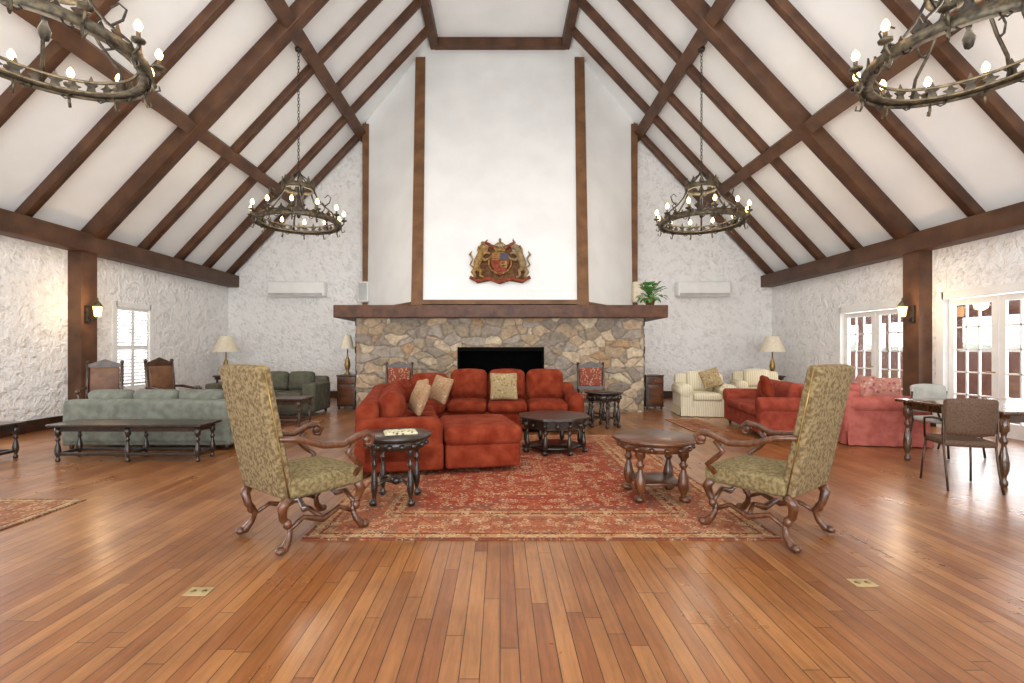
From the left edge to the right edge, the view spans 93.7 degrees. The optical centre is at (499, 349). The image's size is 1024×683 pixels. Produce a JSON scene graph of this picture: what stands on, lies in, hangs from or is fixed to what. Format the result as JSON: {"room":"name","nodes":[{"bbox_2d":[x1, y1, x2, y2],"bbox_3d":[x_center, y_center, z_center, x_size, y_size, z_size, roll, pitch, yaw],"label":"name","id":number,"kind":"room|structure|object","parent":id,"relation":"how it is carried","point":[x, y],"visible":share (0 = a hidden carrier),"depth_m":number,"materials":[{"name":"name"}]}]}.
{"room":"lodge lounge","nodes":[
{"label":"lodge lounge","id":0,"kind":"room"},
{"bbox_2d":[0,235,227,420],"bbox_3d":[-7.800,-0.525,4.800,0.200,3.750,17.600,0,0,0],"label":"wall","id":1,"kind":"structure","parent":0,"point":[190,315],"depth_m":8.41,"materials":[{"name":"white paint"}]},
{"bbox_2d":[0,415,62,437],"bbox_3d":[-7.685,1.250,4.800,0.030,0.200,17.600,0,0,0],"label":"baseboard","id":2,"kind":"structure","parent":1,"relation":"attached to","point":[35,425],"depth_m":7.92,"materials":[{"name":"brown wood"}]},
{"bbox_2d":[0,0,118,127],"bbox_3d":[-4.715,-5.177,6.350,5.870,6.500,0.140,0,0,0],"label":"trim","id":3,"kind":"structure","parent":1,"relation":"attached to","point":[10,102],"depth_m":6.30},
{"bbox_2d":[68,251,96,399],"bbox_3d":[-7.580,-0.210,8.720,0.240,3.120,0.340,0,0,0],"label":"trim","id":4,"kind":"structure","parent":1,"relation":"attached to","point":[82,265],"depth_m":8.55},
{"bbox_2d":[0,208,238,286],"bbox_3d":[-7.540,-1.935,4.800,0.320,0.330,17.600,0,0,0],"label":"trim","id":5,"kind":"structure","parent":1,"relation":"attached to","point":[12,224],"depth_m":8.91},
{"bbox_2d":[14,0,234,216],"bbox_3d":[-4.715,-5.177,7.600,5.870,6.500,0.140,0,0,0],"label":"trim","id":6,"kind":"structure","parent":1,"relation":"attached to","point":[214,9],"depth_m":7.53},
{"bbox_2d":[112,301,153,390],"bbox_3d":[-7.770,-0.050,10.075,0.260,1.860,1.150,0,0,0],"label":"window","id":7,"kind":"structure","parent":1,"relation":"in","point":[145,344],"depth_m":10.09,"materials":[{"name":"white paint"}]},
{"bbox_2d":[118,307,132,388],"bbox_3d":[-7.730,-0.035,9.852,0.060,1.670,0.445,0,0,0],"label":"shutter","id":8,"kind":"object","parent":7,"relation":"attached to","point":[123,346],"depth_m":9.93,"materials":[{"name":"white paint"}]},
{"bbox_2d":[133,309,147,387],"bbox_3d":[-7.730,-0.035,10.297,0.060,1.670,0.445,0,0,0],"label":"shutter","id":9,"kind":"object","parent":7,"relation":"attached to","point":[141,344],"depth_m":10.29,"materials":[{"name":"white paint"}]},
{"bbox_2d":[80,0,328,239],"bbox_3d":[-4.715,-5.097,8.850,5.870,6.660,0.260,0,0,0],"label":"ceiling beam","id":10,"kind":"structure","parent":1,"relation":"attached to","point":[277,37],"depth_m":8.72,"materials":[{"name":"wood"}]},
{"bbox_2d":[137,0,382,249],"bbox_3d":[-4.715,-5.177,10.150,5.870,6.500,0.140,0,0,0],"label":"trim","id":11,"kind":"structure","parent":1,"relation":"attached to","point":[364,11],"depth_m":10.08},
{"bbox_2d":[366,47,633,304],"bbox_3d":[0.000,-4.732,12.225,7.440,7.404,2.750,0,0,0],"label":"wall","id":12,"kind":"structure","parent":0,"point":[500,155],"depth_m":12.27,"materials":[{"name":"white paint"}]},
{"bbox_2d":[226,122,365,273],"bbox_3d":[-4.715,-5.177,13.420,5.870,6.500,0.140,0,0,0],"label":"trim","id":13,"kind":"structure","parent":12,"relation":"attached to","point":[354,140],"depth_m":13.35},
{"bbox_2d":[174,0,423,259],"bbox_3d":[-4.715,-5.177,11.280,5.870,6.500,0.140,0,0,0],"label":"trim","id":14,"kind":"structure","parent":12,"relation":"attached to","point":[342,83],"depth_m":11.21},
{"bbox_2d":[265,0,365,141],"bbox_3d":[-3.883,-6.020,4.800,0.354,0.353,17.600,0,0,0],"label":"trim","id":15,"kind":"structure","parent":12,"relation":"attached to","point":[280,9],"depth_m":10.03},
{"bbox_2d":[203,27,430,267],"bbox_3d":[-4.715,-5.177,12.350,5.870,6.500,0.140,0,0,0],"label":"trim","id":16,"kind":"structure","parent":12,"relation":"attached to","point":[423,34],"depth_m":12.28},
{"bbox_2d":[362,124,368,304],"bbox_3d":[-3.720,-3.604,13.330,0.170,5.309,0.120,0,0,0],"label":"trim","id":17,"kind":"structure","parent":12,"relation":"attached to","point":[365,138],"depth_m":13.27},
{"bbox_2d":[411,57,424,304],"bbox_3d":[-2.010,-4.434,11.960,0.280,6.972,2.398,0,0,-7],"label":"trim","id":18,"kind":"structure","parent":12,"relation":"attached to","point":[419,117],"depth_m":11.73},
{"bbox_2d":[421,0,437,49],"bbox_3d":[-1.780,-8.314,4.800,0.220,0.240,17.600,0,0,0],"label":"trim","id":19,"kind":"structure","parent":12,"relation":"attached to","point":[427,11],"depth_m":12.05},
{"bbox_2d":[469,238,530,283],"bbox_3d":[0.000,-2.066,11.091,1.455,1.127,0.397,0,0,0],"label":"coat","id":20,"kind":"object","parent":12,"relation":"attached to","point":[499,264],"visible":1,"depth_m":11.03,"materials":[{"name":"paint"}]},
{"bbox_2d":[434,37,565,49],"bbox_3d":[0.000,-8.304,13.030,3.560,0.240,0.220,0,0,0],"label":"trim","id":21,"kind":"structure","parent":12,"relation":"attached to","point":[444,43],"depth_m":12.92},
{"bbox_2d":[417,300,582,304],"bbox_3d":[0.000,-1.080,10.850,3.720,0.100,0.120,0,0,0],"label":"trim","id":22,"kind":"structure","parent":12,"relation":"attached to","point":[424,302],"depth_m":10.79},
{"bbox_2d":[562,0,578,49],"bbox_3d":[1.780,-8.314,4.800,0.220,0.240,17.600,0,0,0],"label":"trim","id":23,"kind":"structure","parent":12,"relation":"attached to","point":[572,11],"depth_m":12.05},
{"bbox_2d":[575,57,588,304],"bbox_3d":[2.010,-4.434,11.960,0.280,6.972,2.398,0,0,7],"label":"trim","id":24,"kind":"structure","parent":12,"relation":"attached to","point":[580,117],"depth_m":11.73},
{"bbox_2d":[631,124,637,304],"bbox_3d":[3.720,-3.604,13.330,0.170,5.309,0.120,0,0,0],"label":"trim","id":25,"kind":"structure","parent":12,"relation":"attached to","point":[634,138],"depth_m":13.27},
{"bbox_2d":[569,27,796,267],"bbox_3d":[4.715,-5.177,12.350,5.870,6.500,0.140,0,0,0],"label":"trim","id":26,"kind":"structure","parent":12,"relation":"attached to","point":[576,34],"depth_m":12.28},
{"bbox_2d":[634,0,734,141],"bbox_3d":[3.883,-6.020,4.800,0.354,0.353,17.600,0,0,0],"label":"ceiling beam","id":27,"kind":"structure","parent":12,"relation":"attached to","point":[719,9],"depth_m":10.03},
{"bbox_2d":[576,0,825,259],"bbox_3d":[4.715,-5.177,11.280,5.870,6.500,0.140,0,0,0],"label":"trim","id":28,"kind":"structure","parent":12,"relation":"attached to","point":[657,83],"depth_m":11.21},
{"bbox_2d":[634,122,773,273],"bbox_3d":[4.715,-5.177,13.420,5.870,6.500,0.140,0,0,0],"label":"trim","id":29,"kind":"structure","parent":12,"relation":"attached to","point":[645,140],"depth_m":13.35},
{"bbox_2d":[228,140,771,390],"bbox_3d":[0.000,-3.567,13.700,15.800,9.834,0.200,0,0,0],"label":"wall","id":30,"kind":"structure","parent":0,"point":[288,334],"depth_m":13.60,"materials":[{"name":"white paint"}]},
{"bbox_2d":[2,4,305,208],"bbox_3d":[-5.673,-4.105,4.800,0.354,0.353,17.600,0,0,0],"label":"trim","id":31,"kind":"structure","parent":30,"relation":"attached to","point":[66,37],"depth_m":7.71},
{"bbox_2d":[267,281,326,296],"bbox_3d":[-5.670,-1.695,13.433,1.600,0.430,0.310,0,0,0],"label":"air conditioner","id":32,"kind":"object","parent":30,"relation":"attached to","point":[274,288],"visible":1,"depth_m":13.29,"materials":[{"name":"white plastic"}]},
{"bbox_2d":[675,281,730,296],"bbox_3d":[5.675,-1.695,13.433,1.490,0.430,0.310,0,0,0],"label":"air conditioner","id":33,"kind":"object","parent":30,"relation":"attached to","point":[682,288],"visible":1,"depth_m":13.29,"materials":[{"name":"white plastic"}]},
{"bbox_2d":[694,0,984,208],"bbox_3d":[5.673,-4.105,4.800,0.354,0.353,17.600,0,0,0],"label":"trim","id":34,"kind":"structure","parent":30,"relation":"attached to","point":[846,99],"depth_m":8.39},
{"bbox_2d":[0,398,1023,682],"bbox_3d":[0.000,1.410,4.800,15.800,0.120,18.000,0,0,0],"label":"floor","id":35,"kind":"structure","parent":0,"point":[92,589],"depth_m":2.73,"materials":[{"name":"brown wood"}]},
{"bbox_2d":[0,421,25,457],"bbox_3d":[-6.539,1.125,5.850,1.100,0.450,0.450,0,0,0],"label":"bench","id":36,"kind":"object","parent":35,"relation":"on","point":[4,425],"visible":1,"depth_m":5.98,"materials":[{"name":"black wood"}]},
{"bbox_2d":[0,499,86,530],"bbox_3d":[-4.946,1.345,2.760,2.450,0.010,3.120,0,0,0],"label":"area rug","id":37,"kind":"object","parent":35,"relation":"on","point":[13,512],"visible":1,"depth_m":4.06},
{"bbox_2d":[75,359,124,398],"bbox_3d":[-6.778,0.755,8.171,0.580,1.190,0.639,0,0,-30],"label":"carved armchair","id":38,"kind":"object","parent":35,"relation":"on","point":[103,374],"visible":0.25,"depth_m":8.36,"materials":[{"name":"brown leather"}]},
{"bbox_2d":[45,419,221,461],"bbox_3d":[-4.498,1.120,5.950,1.850,0.460,0.460,0,0,0],"label":"bench","id":39,"kind":"object","parent":35,"relation":"on","point":[127,426],"visible":1,"depth_m":5.79,"materials":[{"name":"black wood"}]},
{"bbox_2d":[62,389,233,449],"bbox_3d":[-4.748,0.946,6.880,2.366,0.808,0.960,0,0,0],"label":"sofa","id":40,"kind":"object","parent":35,"relation":"on","point":[100,403],"visible":0.71,"depth_m":6.40,"materials":[{"name":"grey fabric"}]},
{"bbox_2d":[88,389,134,398],"bbox_3d":[-5.368,0.717,6.667,0.608,0.349,0.274,0,0,0],"label":"cushion","id":41,"kind":"object","parent":40,"relation":"on","point":[98,393],"depth_m":6.57,"materials":[{"name":"green fabric"}]},
{"bbox_2d":[133,389,179,398],"bbox_3d":[-4.748,0.717,6.667,0.608,0.349,0.274,0,0,0],"label":"cushion","id":42,"kind":"object","parent":40,"relation":"on","point":[143,393],"depth_m":6.57,"materials":[{"name":"green fabric"}]},
{"bbox_2d":[178,389,224,398],"bbox_3d":[-4.128,0.717,6.667,0.608,0.349,0.274,0,0,0],"label":"cushion","id":43,"kind":"object","parent":40,"relation":"on","point":[187,393],"depth_m":6.57,"materials":[{"name":"green fabric"}]},
{"bbox_2d":[212,375,220,382],"bbox_3d":[-7.022,1.000,12.300,0.598,0.700,0.598,0,0,0],"label":"end table","id":44,"kind":"object","parent":35,"relation":"on","point":[217,378],"visible":0.14,"depth_m":12.08,"materials":[{"name":"brown wood"}]},
{"bbox_2d":[212,336,239,364],"bbox_3d":[-7.022,0.134,12.300,0.624,1.030,0.624,0,0,0],"label":"table lamp","id":45,"kind":"object","parent":44,"relation":"on","point":[225,344],"visible":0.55,"depth_m":12.13,"materials":[{"name":"fabric"}]},
{"bbox_2d":[205,371,329,415],"bbox_3d":[-4.893,0.906,10.250,2.250,0.887,1.000,0,0,0],"label":"sofa","id":46,"kind":"object","parent":35,"relation":"on","point":[294,383],"visible":0.39,"depth_m":10.31,"materials":[{"name":"green fabric"}]},
{"bbox_2d":[270,371,288,389],"bbox_3d":[-4.893,0.677,10.490,0.551,0.428,0.278,0,0,0],"label":"cushion","id":47,"kind":"object","parent":46,"relation":"on","point":[280,379],"depth_m":10.39,"materials":[{"name":"green fabric"}]},
{"bbox_2d":[288,371,314,389],"bbox_3d":[-4.330,0.677,10.490,0.551,0.428,0.278,0,0,0],"label":"cushion","id":48,"kind":"object","parent":46,"relation":"on","point":[296,379],"depth_m":10.39,"materials":[{"name":"green fabric"}]},
{"bbox_2d":[281,420,323,431],"bbox_3d":[-4.738,1.345,8.375,2.750,0.010,1.650,0,0,0],"label":"area rug","id":49,"kind":"object","parent":35,"relation":"on","point":[285,426],"visible":0.14,"depth_m":8.52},
{"bbox_2d":[143,357,201,388],"bbox_3d":[-5.659,0.733,8.305,0.641,1.212,0.620,0,0,12],"label":"carved armchair","id":50,"kind":"object","parent":49,"relation":"on","point":[159,372],"visible":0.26,"depth_m":8.34,"materials":[{"name":"brown leather"}]},
{"bbox_2d":[275,396,314,426],"bbox_3d":[-4.011,1.089,8.550,1.200,0.500,0.600,0,0,0],"label":"coffee table","id":51,"kind":"object","parent":49,"relation":"on","point":[280,400],"visible":0.45,"depth_m":8.31,"materials":[{"name":"brown wood"}]},
{"bbox_2d":[336,374,355,408],"bbox_3d":[-3.494,0.960,11.132,0.450,0.780,0.536,0,0,0],"label":"base cabinet","id":52,"kind":"object","parent":35,"relation":"on","point":[346,385],"visible":0.85,"depth_m":10.88,"materials":[{"name":"brown wood"}]},
{"bbox_2d":[385,361,413,383],"bbox_3d":[-2.042,0.788,9.489,0.574,1.124,0.598,0,0,0],"label":"carved chair","id":53,"kind":"object","parent":35,"relation":"on","point":[398,370],"visible":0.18,"depth_m":9.71,"materials":[{"name":"red fabric"}]},
{"bbox_2d":[333,305,667,411],"bbox_3d":[0.015,0.195,11.880,7.130,2.310,3.340,0,0,0],"label":"fireplace","id":54,"kind":"object","parent":35,"relation":"on","point":[444,339],"visible":0.64,"depth_m":10.42,"materials":[{"name":"stone"}]},
{"bbox_2d":[635,281,667,304],"bbox_3d":[3.302,-1.247,10.464,0.697,0.571,0.516,0,0,0],"label":"potted plant","id":55,"kind":"object","parent":54,"relation":"on","point":[651,299],"visible":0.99,"depth_m":10.44,"materials":[{"name":"green plant"}]},
{"bbox_2d":[301,435,782,540],"bbox_3d":[0.297,1.345,5.500,3.420,0.010,4.200,0,0,0],"label":"area rug","id":56,"kind":"object","parent":35,"relation":"on","point":[556,496],"visible":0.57,"depth_m":4.08,"materials":[{"name":"carpet"}]},
{"bbox_2d":[219,364,374,555],"bbox_3d":[-1.487,0.718,3.517,0.754,1.243,0.849,0,0,38],"label":"armchair","id":57,"kind":"object","parent":56,"relation":"on","point":[259,439],"visible":1,"depth_m":3.27,"materials":[{"name":"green fabric"}]},
{"bbox_2d":[361,427,430,505],"bbox_3d":[-0.925,1.039,4.280,0.618,0.600,0.618,0,0,0],"label":"side table","id":58,"kind":"object","parent":56,"relation":"on","point":[382,443],"visible":0.88,"depth_m":4.11,"materials":[{"name":"black wood"}]},
{"bbox_2d":[354,368,583,472],"bbox_3d":[-0.364,0.813,6.868,3.498,0.972,3.784,0,0,0],"label":"sectional sofa","id":59,"kind":"object","parent":56,"relation":"on","point":[471,429],"visible":0.85,"depth_m":5.39,"materials":[{"name":"fabric"}]},
{"bbox_2d":[378,387,405,417],"bbox_3d":[-1.308,0.671,5.785,0.340,0.445,0.940,0,0,-15],"label":"cushion","id":60,"kind":"object","parent":59,"relation":"on","point":[392,403],"depth_m":5.37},
{"bbox_2d":[382,382,405,399],"bbox_3d":[-1.494,0.671,6.727,0.340,0.445,0.940,0,0,-15],"label":"cushion","id":61,"kind":"object","parent":59,"relation":"on","point":[395,384],"depth_m":6.53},
{"bbox_2d":[391,379,411,401],"bbox_3d":[-1.569,0.671,7.550,0.328,0.436,0.660,0,0,0],"label":"cushion","id":62,"kind":"object","parent":59,"relation":"on","point":[406,384],"depth_m":7.47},
{"bbox_2d":[407,380,430,415],"bbox_3d":[-1.036,0.610,6.150,0.225,0.426,0.434,0,0,-23],"label":"throw pillow","id":63,"kind":"object","parent":59,"relation":"on","point":[419,396],"visible":1,"depth_m":6.00,"materials":[{"name":"beige fabric"}]},
{"bbox_2d":[403,405,436,415],"bbox_3d":[-1.280,0.934,6.805,0.730,0.190,0.990,0,0,-11],"label":"seat cushion","id":64,"kind":"object","parent":59,"relation":"on","point":[428,410],"depth_m":6.55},
{"bbox_2d":[406,398,449,414],"bbox_3d":[-1.321,0.934,7.868,0.873,0.190,1.251,0,0,0],"label":"seat cushion","id":65,"kind":"object","parent":59,"relation":"on","point":[440,409],"depth_m":7.67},
{"bbox_2d":[411,373,447,390],"bbox_3d":[-1.221,0.640,8.325,0.640,0.496,0.333,0,0,-14],"label":"cushion","id":66,"kind":"object","parent":59,"relation":"on","point":[419,376],"depth_m":8.22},
{"bbox_2d":[428,375,453,404],"bbox_3d":[-0.922,0.610,7.450,0.225,0.442,0.449,0,0,-40],"label":"throw pillow","id":67,"kind":"object","parent":59,"relation":"on","point":[441,387],"visible":0.96,"depth_m":7.34,"materials":[{"name":"beige fabric"}]},
{"bbox_2d":[447,398,487,413],"bbox_3d":[-0.542,0.939,8.120,0.655,0.240,0.800,0,0,0],"label":"seat cushion","id":68,"kind":"object","parent":59,"relation":"on","point":[454,405],"depth_m":7.77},
{"bbox_2d":[450,369,487,398],"bbox_3d":[-0.545,0.608,8.435,0.650,0.563,0.373,0,0,0],"label":"cushion","id":69,"kind":"object","parent":59,"relation":"on","point":[468,383],"depth_m":8.30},
{"bbox_2d":[440,414,521,445],"bbox_3d":[-0.264,0.939,5.731,0.870,0.220,1.070,0,0,-11],"label":"cushion","id":70,"kind":"object","parent":59,"relation":"on","point":[475,429],"depth_m":5.26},
{"bbox_2d":[490,373,517,399],"bbox_3d":[0.062,0.600,7.930,0.453,0.436,0.223,0,0,-3],"label":"throw pillow","id":71,"kind":"object","parent":59,"relation":"on","point":[503,386],"visible":1,"depth_m":7.86,"materials":[{"name":"beige fabric"}]},
{"bbox_2d":[488,368,524,398],"bbox_3d":[0.120,0.608,8.435,0.650,0.563,0.373,0,0,0],"label":"cushion","id":72,"kind":"object","parent":59,"relation":"on","point":[520,374],"depth_m":8.36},
{"bbox_2d":[487,398,527,413],"bbox_3d":[0.122,0.939,8.120,0.655,0.240,0.800,0,0,0],"label":"seat cushion","id":73,"kind":"object","parent":59,"relation":"on","point":[499,406],"depth_m":7.77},
{"bbox_2d":[526,368,562,398],"bbox_3d":[0.785,0.608,8.435,0.650,0.563,0.373,0,0,0],"label":"cushion","id":74,"kind":"object","parent":59,"relation":"on","point":[540,383],"depth_m":8.30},
{"bbox_2d":[526,398,567,410],"bbox_3d":[0.787,0.939,8.120,0.655,0.240,0.800,0,0,0],"label":"seat cushion","id":75,"kind":"object","parent":59,"relation":"on","point":[532,404],"depth_m":7.77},
{"bbox_2d":[519,410,590,455],"bbox_3d":[0.727,1.104,6.450,0.924,0.470,0.924,0,0,0],"label":"coffee table","id":76,"kind":"object","parent":56,"relation":"on","point":[541,420],"visible":1,"depth_m":6.25,"materials":[{"name":"black wood"}]},
{"bbox_2d":[530,439,580,449],"bbox_3d":[0.727,1.269,6.450,0.665,0.024,0.665,0,0,0],"label":"shelf","id":77,"kind":"object","parent":76,"relation":"attached to","point":[553,444],"depth_m":6.39,"materials":[{"name":"black wood"}]},
{"bbox_2d":[612,429,695,502],"bbox_3d":[1.426,1.064,4.420,0.758,0.550,0.758,0,0,0],"label":"table","id":78,"kind":"object","parent":56,"relation":"on","point":[667,443],"visible":1,"depth_m":4.23,"materials":[{"name":"brown wood"}]},
{"bbox_2d":[629,472,678,485],"bbox_3d":[1.426,1.189,4.420,0.400,0.024,0.400,0,0,0],"label":"shelf","id":79,"kind":"object","parent":78,"relation":"attached to","point":[651,478],"depth_m":4.40,"materials":[{"name":"brown wood"}]},
{"bbox_2d":[693,364,853,553],"bbox_3d":[2.020,0.718,3.556,0.754,1.243,0.849,0,0,-37],"label":"armchair","id":80,"kind":"object","parent":56,"relation":"on","point":[814,437],"visible":1,"depth_m":3.32,"materials":[{"name":"fabric"}]},
{"bbox_2d":[576,361,610,419],"bbox_3d":[1.838,0.788,9.489,0.574,1.124,0.598,0,0,0],"label":"carved chair","id":81,"kind":"object","parent":35,"relation":"on","point":[591,374],"visible":0.54,"depth_m":9.70,"materials":[{"name":"red fabric"}]},
{"bbox_2d":[584,390,623,428],"bbox_3d":[1.838,1.040,8.500,0.678,0.620,0.678,0,0,0],"label":"table","id":82,"kind":"object","parent":35,"relation":"on","point":[606,396],"visible":0.98,"depth_m":8.35,"materials":[{"name":"black wood"}]},
{"bbox_2d":[644,374,663,408],"bbox_3d":[3.516,0.960,11.132,0.430,0.780,0.536,0,0,0],"label":"base cabinet","id":83,"kind":"object","parent":35,"relation":"on","point":[654,383],"visible":0.82,"depth_m":10.88,"materials":[{"name":"brown wood"}]},
{"bbox_2d":[665,419,732,431],"bbox_3d":[3.514,1.345,8.600,0.650,0.010,1.400,0,0,0],"label":"area rug","id":84,"kind":"object","parent":35,"relation":"on","point":[694,425],"visible":1,"depth_m":8.52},
{"bbox_2d":[671,371,735,416],"bbox_3d":[4.255,0.897,10.100,1.120,0.907,0.972,0,0,9],"label":"armchair","id":85,"kind":"object","parent":35,"relation":"on","point":[690,398],"visible":0.79,"depth_m":9.71,"materials":[{"name":"beige fabric"}]},
{"bbox_2d":[686,371,713,390],"bbox_3d":[4.285,0.667,10.299,0.538,0.448,0.279,0,0,9],"label":"cushion","id":86,"kind":"object","parent":85,"relation":"on","point":[693,378],"depth_m":10.21,"materials":[{"name":"beige fabric"}]},
{"bbox_2d":[698,367,723,389],"bbox_3d":[4.363,0.590,9.930,0.483,0.469,0.212,0,0,17],"label":"throw pillow","id":87,"kind":"object","parent":85,"relation":"on","point":[710,378],"visible":1,"depth_m":9.87,"materials":[{"name":"beige fabric"}]},
{"bbox_2d":[729,369,780,388],"bbox_3d":[6.016,0.897,11.200,1.120,0.907,0.972,0,0,17],"label":"armchair","id":88,"kind":"object","parent":35,"relation":"on","point":[748,378],"visible":0.28,"depth_m":11.32,"materials":[{"name":"beige fabric"}]},
{"bbox_2d":[743,369,768,386],"bbox_3d":[6.074,0.667,11.393,0.538,0.448,0.279,0,0,17],"label":"cushion","id":89,"kind":"object","parent":88,"relation":"on","point":[751,376],"depth_m":11.31,"materials":[{"name":"beige fabric"}]},
{"bbox_2d":[723,379,802,435],"bbox_3d":[4.443,0.926,8.000,0.860,0.848,1.916,0,0,9],"label":"sofa","id":90,"kind":"object","parent":35,"relation":"on","point":[778,413],"visible":0.7,"depth_m":7.31,"materials":[{"name":"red fabric"}]},
{"bbox_2d":[727,398,754,410],"bbox_3d":[4.402,0.955,8.364,0.660,0.190,0.697,0,0,9],"label":"seat cushion","id":91,"kind":"object","parent":90,"relation":"on","point":[733,404],"depth_m":8.37,"materials":[{"name":"red fabric"}]},
{"bbox_2d":[756,379,777,396],"bbox_3d":[4.665,0.697,8.321,0.276,0.389,0.693,0,0,9],"label":"cushion","id":92,"kind":"object","parent":90,"relation":"on","point":[759,393],"depth_m":8.41,"materials":[{"name":"red fabric"}]},
{"bbox_2d":[774,381,801,396],"bbox_3d":[4.550,0.697,7.625,0.276,0.389,0.693,0,0,9],"label":"cushion","id":93,"kind":"object","parent":90,"relation":"on","point":[782,388],"depth_m":7.40,"materials":[{"name":"red fabric"}]},
{"bbox_2d":[778,375,785,380],"bbox_3d":[6.978,1.000,12.300,0.598,0.700,0.598,0,0,0],"label":"end table","id":94,"kind":"object","parent":35,"relation":"on","point":[780,377],"visible":0.09,"depth_m":12.06,"materials":[{"name":"brown wood"}]},
{"bbox_2d":[759,335,785,370],"bbox_3d":[6.978,0.134,12.300,0.624,1.030,0.624,0,0,0],"label":"table lamp","id":95,"kind":"object","parent":94,"relation":"on","point":[772,343],"visible":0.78,"depth_m":12.14,"materials":[{"name":"fabric"}]},
{"bbox_2d":[797,383,933,447],"bbox_3d":[5.579,0.916,7.620,1.112,0.867,1.966,0,0,9],"label":"sofa","id":96,"kind":"object","parent":35,"relation":"on","point":[867,420],"visible":0.43,"depth_m":6.71,"materials":[{"name":"fabric"}]},
{"bbox_2d":[872,378,901,395],"bbox_3d":[5.724,0.610,7.150,0.412,0.406,0.206,0,0,29],"label":"throw pillow","id":97,"kind":"object","parent":96,"relation":"on","point":[884,386],"visible":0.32,"depth_m":7.08,"materials":[{"name":"pink fabric"}]},
{"bbox_2d":[910,384,985,458],"bbox_3d":[5.742,0.901,6.220,0.584,0.895,0.603,0,0,-6],"label":"dining chair","id":98,"kind":"object","parent":35,"relation":"on","point":[917,391],"visible":0.5,"depth_m":6.40,"materials":[{"name":"grey fabric"}]},
{"bbox_2d":[895,399,1023,486],"bbox_3d":[6.035,0.975,5.300,2.300,0.750,1.300,0,0,0],"label":"dining table","id":99,"kind":"object","parent":35,"relation":"on","point":[1010,410],"visible":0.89,"depth_m":5.28,"materials":[{"name":"brown wood"}]},
{"bbox_2d":[920,398,1004,494],"bbox_3d":[4.545,0.901,4.744,0.490,0.895,0.507,0,0,18],"label":"dining chair","id":100,"kind":"object","parent":35,"relation":"on","point":[964,420],"visible":1,"depth_m":4.56,"materials":[{"name":"brown fabric"}]},
{"bbox_2d":[0,0,1023,271],"bbox_3d":[0.000,-5.182,4.800,16.000,6.805,18.000,0,0,0],"label":"ceiling","id":101,"kind":"structure","parent":0,"point":[43,131],"depth_m":8.63,"materials":[{"name":"white paint"}]},
{"bbox_2d":[0,0,165,112],"bbox_3d":[-4.080,-4.317,4.300,1.739,3.590,1.739,0,0,-15],"label":"chandelier","id":102,"kind":"object","parent":101,"relation":"hanging from","point":[77,18],"visible":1,"depth_m":4.62,"materials":[{"name":"metal"}]},
{"bbox_2d":[248,46,346,239],"bbox_3d":[-3.920,-4.117,9.340,1.739,3.590,1.739,0,0,0],"label":"chandelier","id":103,"kind":"object","parent":101,"relation":"hanging from","point":[258,219],"visible":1,"depth_m":9.30,"materials":[{"name":"metal"}]},
{"bbox_2d":[654,46,752,239],"bbox_3d":[3.920,-4.117,9.340,1.739,3.590,1.739,0,0,-7],"label":"chandelier","id":104,"kind":"object","parent":101,"relation":"hanging from","point":[736,214],"visible":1,"depth_m":9.27,"materials":[{"name":"metal"}]},
{"bbox_2d":[848,0,1023,118],"bbox_3d":[4.200,-4.247,4.300,1.739,3.590,1.739,0,0,-22],"label":"chandelier","id":105,"kind":"object","parent":101,"relation":"hanging from","point":[969,14],"visible":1,"depth_m":4.53,"materials":[{"name":"metal"}]},
{"bbox_2d":[772,229,1023,414],"bbox_3d":[7.800,-0.525,4.800,0.200,3.750,17.600,0,0,0],"label":"wall","id":106,"kind":"structure","parent":0,"point":[804,311],"depth_m":10.31,"materials":[{"name":"white paint"}]},
{"bbox_2d":[617,0,862,249],"bbox_3d":[4.715,-5.177,10.150,5.870,6.500,0.140,0,0,0],"label":"trim","id":107,"kind":"structure","parent":106,"relation":"attached to","point":[635,11],"depth_m":10.08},
{"bbox_2d":[671,0,919,239],"bbox_3d":[4.715,-5.097,8.850,5.870,6.660,0.260,0,0,0],"label":"ceiling beam","id":108,"kind":"structure","parent":106,"relation":"attached to","point":[722,37],"depth_m":8.72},
{"bbox_2d":[836,300,902,389],"bbox_3d":[7.785,0.200,9.925,0.230,2.300,2.050,0,0,0],"label":"door","id":109,"kind":"structure","parent":106,"relation":"in","point":[843,315],"depth_m":10.02,"materials":[{"name":"white paint"}]},
{"bbox_2d":[765,0,985,216],"bbox_3d":[4.715,-5.177,7.600,5.870,6.500,0.140,0,0,0],"label":"trim","id":110,"kind":"structure","parent":106,"relation":"attached to","point":[784,9],"depth_m":7.53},
{"bbox_2d":[761,201,1023,286],"bbox_3d":[7.540,-1.935,4.800,0.320,0.330,17.600,0,0,0],"label":"horizontal wall beam","id":111,"kind":"structure","parent":106,"relation":"attached to","point":[1007,219],"depth_m":8.53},
{"bbox_2d":[903,251,931,425],"bbox_3d":[7.580,-0.210,8.720,0.240,3.120,0.340,0,0,0],"label":"trim","id":112,"kind":"structure","parent":106,"relation":"attached to","point":[917,265],"depth_m":8.58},
{"bbox_2d":[881,0,1023,153],"bbox_3d":[4.715,-5.177,6.350,5.870,6.500,0.140,0,0,0],"label":"trim","id":113,"kind":"structure","parent":106,"relation":"attached to","point":[946,54],"depth_m":6.29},
{"bbox_2d":[936,282,1023,439],"bbox_3d":[7.785,0.175,7.470,0.230,2.350,1.940,0,0,0],"label":"door","id":114,"kind":"structure","parent":106,"relation":"in","point":[999,295],"depth_m":7.72,"materials":[{"name":"white paint"}]},
{"bbox_2d":[850,299,1019,398],"bbox_3d":[10.100,-0.085,7.800,4.400,2.930,23.600,0,0,0],"label":"wall","id":115,"kind":"structure","parent":0,"point":[1014,305],"depth_m":12.45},
{"bbox_2d":[858,318,1019,351],"bbox_3d":[12.100,-0.400,9.200,0.100,0.900,18.500,0,0,0],"label":"window","id":116,"kind":"structure","parent":115,"relation":"in","point":[959,321],"depth_m":12.64,"materials":[{"name":"white paint"}]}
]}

